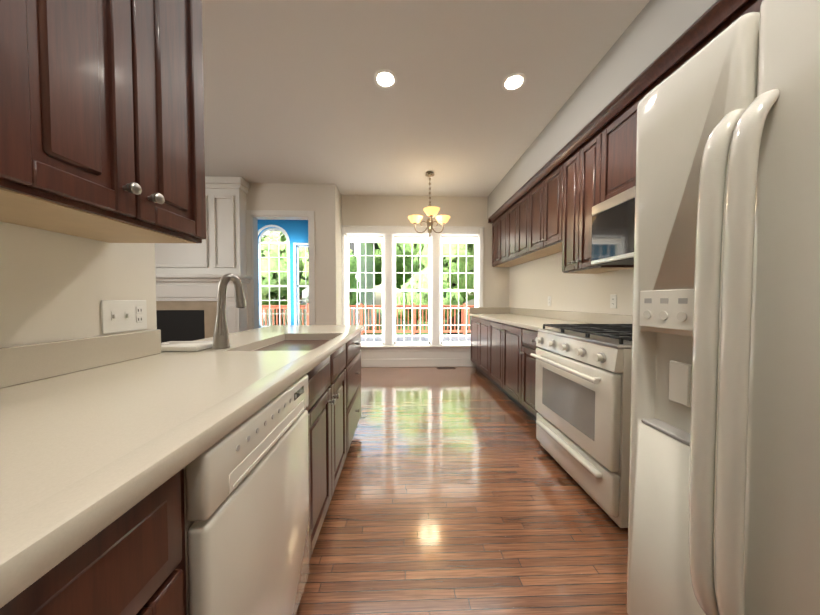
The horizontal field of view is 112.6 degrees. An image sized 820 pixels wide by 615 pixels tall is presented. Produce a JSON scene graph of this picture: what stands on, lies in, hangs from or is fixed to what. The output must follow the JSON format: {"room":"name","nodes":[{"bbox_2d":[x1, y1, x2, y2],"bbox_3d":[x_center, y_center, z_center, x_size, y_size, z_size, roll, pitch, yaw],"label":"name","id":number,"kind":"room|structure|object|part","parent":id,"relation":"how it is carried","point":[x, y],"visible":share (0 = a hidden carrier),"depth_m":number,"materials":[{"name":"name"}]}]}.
{"room":"kitchen","nodes":[
{"label":"kitchen","id":0,"kind":"room"},
{"bbox_2d":[0,221,156,347],"bbox_3d":[-1.069,-0.307,-0.162,0.120,2.880,2.560,0,1,-2],"label":"wall","id":1,"kind":"structure","parent":0,"point":[55,286],"depth_m":0.82,"materials":[{"name":"beige paint"}]},
{"bbox_2d":[0,0,51,203],"bbox_3d":[-0.853,-0.791,0.182,0.327,1.170,0.614,0,1,-2],"label":"upper cabinet","id":2,"kind":"object","parent":1,"relation":"attached to","point":[25,94],"depth_m":0.50,"materials":[{"name":"brown wood"}]},
{"bbox_2d":[0,329,163,388],"bbox_3d":[-1.008,0.164,0.192,0.017,0.100,1.878,0,1,-2],"label":"backsplash","id":3,"kind":"structure","parent":1,"relation":"attached to","point":[18,364],"depth_m":0.82,"materials":[{"name":"beige stone"}]},
{"bbox_2d":[0,0,205,242],"bbox_3d":[-0.867,-0.804,0.663,0.327,1.170,0.559,0,1,-2],"label":"upper cabinet","id":4,"kind":"object","parent":1,"relation":"attached to","point":[101,120],"depth_m":0.69,"materials":[{"name":"brown wood"}]},
{"bbox_2d":[101,300,146,333],"bbox_3d":[-1.035,0.030,1.000,0.016,0.115,0.163,0,1,-2],"label":"switch plate","id":5,"kind":"object","parent":1,"relation":"attached to","point":[122,315],"visible":1,"depth_m":0.99,"materials":[{"name":"grey plastic"}]},
{"bbox_2d":[258,220,307,327],"bbox_3d":[-2.914,-0.464,5.874,2.850,2.880,0.140,0,1,-2],"label":"wall","id":6,"kind":"structure","parent":0,"point":[296,231],"depth_m":5.79,"materials":[{"name":"blue paint"}]},
{"bbox_2d":[258,225,473,334],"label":"sunroom window","id":7,"kind":"structure","parent":6,"relation":"in","point":[297,313],"depth_m":9.73,"materials":[{"name":"white wood"}]},
{"bbox_3d":[-1.682,0.488,7.367,15.100,1.140,5.100,0,1,-2],"label":"deck railing","id":8,"kind":"part","parent":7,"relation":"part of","materials":[{"name":"wood"}]},
{"bbox_2d":[246,183,326,324],"bbox_3d":[-3.928,-0.419,4.139,5.320,2.880,0.130,0,1,-2],"label":"wall","id":9,"kind":"structure","parent":0,"point":[286,197],"depth_m":4.11,"materials":[{"name":"beige paint"}]},
{"bbox_2d":[246,210,314,329],"bbox_3d":[-1.948,-0.217,4.199,1.010,2.475,0.158,0,1,-2],"label":"door frame","id":10,"kind":"structure","parent":9,"relation":"attached to","point":[252,271],"depth_m":4.12,"materials":[{"name":"white wood"}]},
{"bbox_2d":[326,184,341,324],"bbox_3d":[-1.206,-0.427,4.450,0.140,2.880,0.590,0,1,-2],"label":"wall","id":11,"kind":"structure","parent":0,"point":[334,246],"depth_m":4.16,"materials":[{"name":"beige paint"}]},
{"bbox_2d":[342,195,509,345],"bbox_3d":[0.277,-0.433,4.709,2.840,2.880,0.160,0,1,-2],"label":"wall","id":12,"kind":"structure","parent":0,"point":[369,210],"depth_m":4.61,"materials":[{"name":"beige paint"}]},
{"bbox_2d":[341,225,483,366],"bbox_3d":[0.062,-0.180,4.679,2.403,2.375,0.220,0,1,-2],"label":"nook window","id":13,"kind":"structure","parent":12,"relation":"in","point":[389,350],"depth_m":4.62,"materials":[{"name":"white wood"}]},
{"bbox_2d":[202,0,649,231],"bbox_3d":[-2.393,-1.880,2.630,8.700,0.120,8.700,0,1,-2],"label":"ceiling","id":14,"kind":"structure","parent":0,"point":[293,93],"depth_m":2.22,"materials":[{"name":"white paint"}]},
{"bbox_2d":[374,69,396,87],"bbox_3d":[-0.194,-1.802,2.157,0.184,0.010,0.184,0,1,-2],"label":"recessed light","id":15,"kind":"object","parent":14,"relation":"in","point":[385,78],"visible":1,"depth_m":2.15,"materials":[{"name":"white"}]},
{"bbox_2d":[408,171,449,236],"bbox_3d":[0.276,-1.411,3.716,0.606,0.872,0.554,0,1,-2],"label":"chandelier","id":16,"kind":"object","parent":14,"relation":"hanging from","point":[433,211],"visible":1,"depth_m":3.77,"materials":[{"name":"yellow glass"}]},
{"bbox_2d":[502,72,525,90],"bbox_3d":[0.831,-1.803,2.188,0.184,0.010,0.184,0,1,-2],"label":"recessed light","id":17,"kind":"object","parent":14,"relation":"in","point":[513,81],"visible":1,"depth_m":2.18,"materials":[{"name":"white"}]},
{"bbox_2d":[296,367,627,614],"bbox_3d":[-2.393,1.109,2.708,8.700,0.100,8.700,0,1,-2],"label":"floor","id":18,"kind":"structure","parent":0,"point":[459,491],"depth_m":1.40,"materials":[{"name":"brown wood"}]},
{"bbox_2d":[0,441,219,614],"bbox_3d":[-0.676,0.693,0.068,0.673,0.868,0.782,0,1,-2],"label":"base cabinet","id":19,"kind":"object","parent":18,"relation":"on","point":[156,555],"depth_m":0.38,"materials":[{"name":"brown wood"}]},
{"bbox_2d":[155,176,252,342],"bbox_3d":[-3.402,-0.407,3.774,2.090,2.876,0.628,0,1,-2],"label":"fireplace mantel","id":20,"kind":"object","parent":18,"relation":"on","point":[189,276],"visible":0.48,"depth_m":3.90,"materials":[{"name":"white painted wood"},{"name":"beige marble"}]},
{"bbox_2d":[216,361,319,614],"bbox_3d":[-0.695,0.676,0.728,0.673,0.868,0.673,0,1,-2],"label":"base cabinet","id":21,"kind":"object","parent":18,"relation":"on","point":[268,463],"depth_m":0.70,"materials":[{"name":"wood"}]},
{"bbox_2d":[0,325,363,596],"bbox_3d":[-0.758,0.217,0.847,0.799,0.040,3.170,0,1,-2],"label":"countertop","id":22,"kind":"structure","parent":21,"relation":"on","point":[75,448],"depth_m":0.49,"materials":[{"name":"beige stone"}]},
{"bbox_2d":[208,273,245,348],"bbox_3d":[-0.843,0.014,1.244,0.118,0.343,0.161,0,1,-2],"label":"faucet","id":23,"kind":"object","parent":22,"relation":"on","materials":[{"name":"silver metal"}]},
{"bbox_2d":[252,337,331,348],"bbox_3d":[-0.627,0.304,1.504,0.400,0.192,0.650,0,1,-2],"label":"sink","id":24,"kind":"object","parent":22,"relation":"in","point":[285,342],"depth_m":1.66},
{"bbox_2d":[184,374,309,614],"bbox_3d":[-0.680,0.676,0.734,0.649,0.864,0.525,0,1,-2],"label":"dishwasher","id":25,"kind":"object","parent":21,"relation":"in","point":[246,495],"depth_m":0.62,"materials":[{"name":"beige"}]},
{"bbox_2d":[320,337,351,529],"bbox_3d":[-0.715,0.659,1.381,0.673,0.868,0.758,0,1,-2],"label":"base cabinet","id":26,"kind":"object","parent":18,"relation":"on","point":[336,369],"depth_m":1.43,"materials":[{"name":"brown wood"}]},
{"bbox_2d":[352,329,363,438],"bbox_3d":[-0.735,0.641,2.055,0.673,0.868,0.719,0,1,-2],"label":"base cabinet","id":27,"kind":"object","parent":18,"relation":"on","point":[356,341],"depth_m":2.12,"materials":[{"name":"brown wood"}]},
{"bbox_2d":[437,367,455,368],"bbox_3d":[0.603,1.009,4.556,0.300,0.004,0.100,0,1,-2],"label":"floor vent","id":28,"kind":"object","parent":18,"relation":"in","point":[446,368],"visible":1,"depth_m":4.52,"materials":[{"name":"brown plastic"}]},
{"bbox_2d":[469,315,484,374],"bbox_3d":[1.374,0.589,4.103,0.678,0.868,1.037,0,1,-2],"label":"base cabinet","id":29,"kind":"object","parent":18,"relation":"on","point":[477,325],"depth_m":4.13,"materials":[{"name":"brown wood"}]},
{"bbox_2d":[485,319,516,403],"bbox_3d":[1.402,0.613,3.150,0.678,0.868,1.102,0,1,-2],"label":"base cabinet","id":30,"kind":"object","parent":18,"relation":"on","point":[503,345],"depth_m":3.17,"materials":[{"name":"brown wood"}]},
{"bbox_2d":[473,315,608,330],"bbox_3d":[1.384,0.152,3.354,0.702,0.040,2.512,0,1,-2],"label":"countertop","id":31,"kind":"structure","parent":30,"relation":"on","point":[530,322],"depth_m":2.98,"materials":[{"name":"beige stone"}]},
{"bbox_2d":[517,327,540,420],"bbox_3d":[1.424,0.632,2.420,0.678,0.868,0.603,0,1,-2],"label":"base cabinet","id":32,"kind":"object","parent":18,"relation":"on","point":[526,343],"depth_m":2.56,"materials":[{"name":"brown wood"}]},
{"bbox_2d":[530,324,631,527],"bbox_3d":[1.335,0.607,1.717,0.859,0.955,0.775,0,1,-2],"label":"gas range","id":33,"kind":"object","parent":18,"relation":"on","point":[583,391],"visible":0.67,"depth_m":1.50,"materials":[{"name":"white enamel"},{"name":"cast iron"},{"name":"glass"}]},
{"bbox_2d":[626,0,819,614],"bbox_3d":[1.212,0.221,0.475,1.063,1.782,0.910,0,1,-2],"label":"refrigerator","id":34,"kind":"object","parent":18,"relation":"on","point":[724,495],"visible":1,"depth_m":0.59,"materials":[{"name":"beige"}]},
{"bbox_3d":[0.774,0.193,0.769,0.078,1.717,0.295,0,1,-2],"label":"door","id":35,"kind":"part","parent":34,"relation":"part of","materials":[{"name":"white metal"}]},
{"bbox_3d":[0.756,0.204,0.309,0.141,1.717,0.605,0,1,-2],"label":"door","id":36,"kind":"part","parent":34,"relation":"part of","materials":[{"name":"white metal"}]},
{"bbox_2d":[509,252,633,314],"bbox_3d":[1.863,-0.354,1.660,0.150,2.880,6.330,0,1,-2],"label":"wall","id":37,"kind":"structure","parent":0,"point":[534,284],"depth_m":3.09,"materials":[{"name":"beige paint"}]},
{"bbox_2d":[469,307,508,314],"bbox_3d":[1.337,0.050,4.598,0.683,0.100,0.018,0,1,-2],"label":"backsplash","id":38,"kind":"structure","parent":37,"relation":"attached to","point":[472,310],"depth_m":4.59,"materials":[{"name":"beige stone"}]},
{"bbox_2d":[492,208,518,266],"bbox_3d":[1.545,-1.076,4.218,0.327,0.810,0.722,0,1,-2],"label":"upper cabinet","id":39,"kind":"object","parent":37,"relation":"attached to","point":[498,220],"depth_m":4.26,"materials":[{"name":"brown wood"}]},
{"bbox_2d":[504,188,543,263],"bbox_3d":[1.564,-1.059,3.576,0.327,0.810,0.776,0,1,-2],"label":"upper cabinet","id":40,"kind":"object","parent":37,"relation":"attached to","point":[514,210],"depth_m":3.67,"materials":[{"name":"brown wood"}]},
{"bbox_2d":[524,152,563,255],"bbox_3d":[1.583,-1.042,2.933,0.327,0.810,0.722,0,1,-2],"label":"upper cabinet","id":41,"kind":"object","parent":37,"relation":"attached to","point":[545,210],"depth_m":2.93,"materials":[{"name":"brown wood"}]},
{"bbox_2d":[509,307,632,323],"bbox_3d":[1.742,0.096,2.807,0.019,0.100,3.622,0,1,-2],"label":"backsplash","id":42,"kind":"structure","parent":37,"relation":"attached to","point":[578,317],"depth_m":2.81,"materials":[{"name":"beige stone"}]},
{"bbox_2d":[556,112,633,273],"bbox_3d":[1.602,-0.874,2.330,0.327,1.115,0.600,0,1,-2],"label":"upper cabinet","id":43,"kind":"object","parent":37,"relation":"attached to","point":[582,178],"depth_m":2.29,"materials":[{"name":"brown wood"}]},
{"bbox_2d":[610,294,616,307],"bbox_3d":[1.763,-0.053,2.371,0.008,0.120,0.072,0,1,-2],"label":"electrical outlet plate","id":44,"kind":"object","parent":37,"relation":"attached to","point":[613,301],"depth_m":2.36,"materials":[{"name":"grey plastic"}]},
{"bbox_2d":[604,16,707,200],"bbox_3d":[1.621,-1.084,1.651,0.327,0.660,0.853,0,1,-2],"label":"upper cabinet","id":45,"kind":"object","parent":37,"relation":"attached to","point":[620,131],"depth_m":1.81,"materials":[{"name":"brown wood"}]},
{"bbox_2d":[591,186,634,264],"bbox_3d":[1.566,-0.531,1.694,0.436,0.439,0.769,0,1,-2],"label":"microwave","id":46,"kind":"object","parent":45,"relation":"attached to","point":[613,222],"visible":0.19,"depth_m":1.86,"materials":[{"name":"white enamel"},{"name":"black glass"},{"name":"dark plastic"}]},
{"bbox_2d":[708,0,762,42],"bbox_3d":[1.642,-1.066,0.955,0.327,0.660,0.756,0,1,-2],"label":"upper cabinet","id":47,"kind":"object","parent":37,"relation":"attached to","point":[728,12],"depth_m":1.25,"materials":[{"name":"brown wood"}]},
{"bbox_2d":[487,0,717,218],"bbox_3d":[1.595,-1.607,1.620,0.388,0.374,6.030,0,1,-2],"label":"soffit","id":48,"kind":"structure","parent":0,"point":[652,33],"depth_m":1.91,"materials":[{"name":"grey paint"}]},
{"label":"outside","id":49,"kind":"structure","parent":0,"visible":0},
{"bbox_2d":[361,334,470,341],"bbox_3d":[-1.683,1.117,7.423,15.000,0.120,5.220,0,1,-2],"label":"floor","id":50,"kind":"structure","parent":49,"point":[399,337],"depth_m":9.21,"materials":[{"name":"white wood"}]},
{"bbox_2d":[363,309,471,333],"bbox_3d":[-1.071,1.010,37.397,80.000,0.100,65.050,0,1,-2],"label":"ground","id":51,"kind":"structure","parent":49,"point":[399,322],"depth_m":21.89,"materials":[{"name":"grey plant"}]},
{"bbox_2d":[261,232,306,324],"bbox_3d":[-5.864,-1.012,12.292,3.346,5.243,4.059,0,1,-2],"label":"tree","id":52,"kind":"object","parent":51,"relation":"on","point":[274,266],"visible":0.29,"depth_m":10.81,"materials":[{"name":"green plant"}]},
{"bbox_2d":[279,240,359,304],"bbox_3d":[-3.962,-0.892,12.306,3.365,5.002,3.836,0,1,-2],"label":"tree","id":53,"kind":"object","parent":51,"relation":"on","point":[353,279],"visible":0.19,"depth_m":11.03,"materials":[{"name":"green plant"}]},
{"bbox_2d":[263,231,379,329],"bbox_3d":[-7.717,-3.374,19.347,10.450,9.600,9.100,0,1,-2],"label":"house","id":54,"kind":"structure","parent":51,"relation":"on","point":[370,269],"depth_m":16.06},
{"bbox_2d":[375,256,381,285],"bbox_3d":[-6.679,-5.784,31.177,11.010,13.805,10.622,0,1,-2],"label":"tree","id":55,"kind":"object","parent":51,"relation":"on","point":[380,280],"depth_m":28.95,"materials":[{"name":"green plant"}]},
{"bbox_2d":[375,243,409,288],"bbox_3d":[-2.879,-6.056,30.821,9.284,14.368,11.277,0,1,-2],"label":"tree","id":56,"kind":"object","parent":51,"relation":"on","point":[402,278],"visible":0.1,"depth_m":28.62,"materials":[{"name":"green plant"}]},
{"bbox_2d":[376,243,418,319],"bbox_3d":[1.230,-6.286,26.886,9.838,15.031,11.509,0,1,-2],"label":"tree","id":57,"kind":"object","parent":51,"relation":"on","point":[399,266],"depth_m":27.05,"materials":[{"name":"green plant"}]},
{"bbox_2d":[396,268,445,333],"bbox_3d":[0.438,-0.011,11.410,2.405,3.289,2.290,0,1,-2],"label":"tree","id":58,"kind":"object","parent":51,"relation":"on","point":[417,281],"visible":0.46,"depth_m":10.79,"materials":[{"name":"green plant"}]},
{"bbox_2d":[396,243,472,329],"bbox_3d":[2.531,-3.858,17.251,7.286,10.677,7.808,0,1,-2],"label":"tree","id":59,"kind":"object","parent":51,"relation":"on","point":[410,251],"visible":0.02,"depth_m":15.89,"materials":[{"name":"green plant"}]},
{"bbox_2d":[418,257,463,333],"bbox_3d":[1.254,-0.338,11.890,2.680,3.918,2.563,0,1,-2],"label":"tree","id":60,"kind":"object","parent":51,"relation":"on","point":[448,285],"visible":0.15,"depth_m":11.19,"materials":[{"name":"green plant"}]},
{"bbox_2d":[412,243,473,333],"bbox_3d":[2.573,-2.777,13.145,4.975,8.729,6.022,0,1,-2],"label":"tree","id":61,"kind":"object","parent":51,"relation":"on","point":[460,283],"visible":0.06,"depth_m":11.42,"materials":[{"name":"green plant"}]}
]}

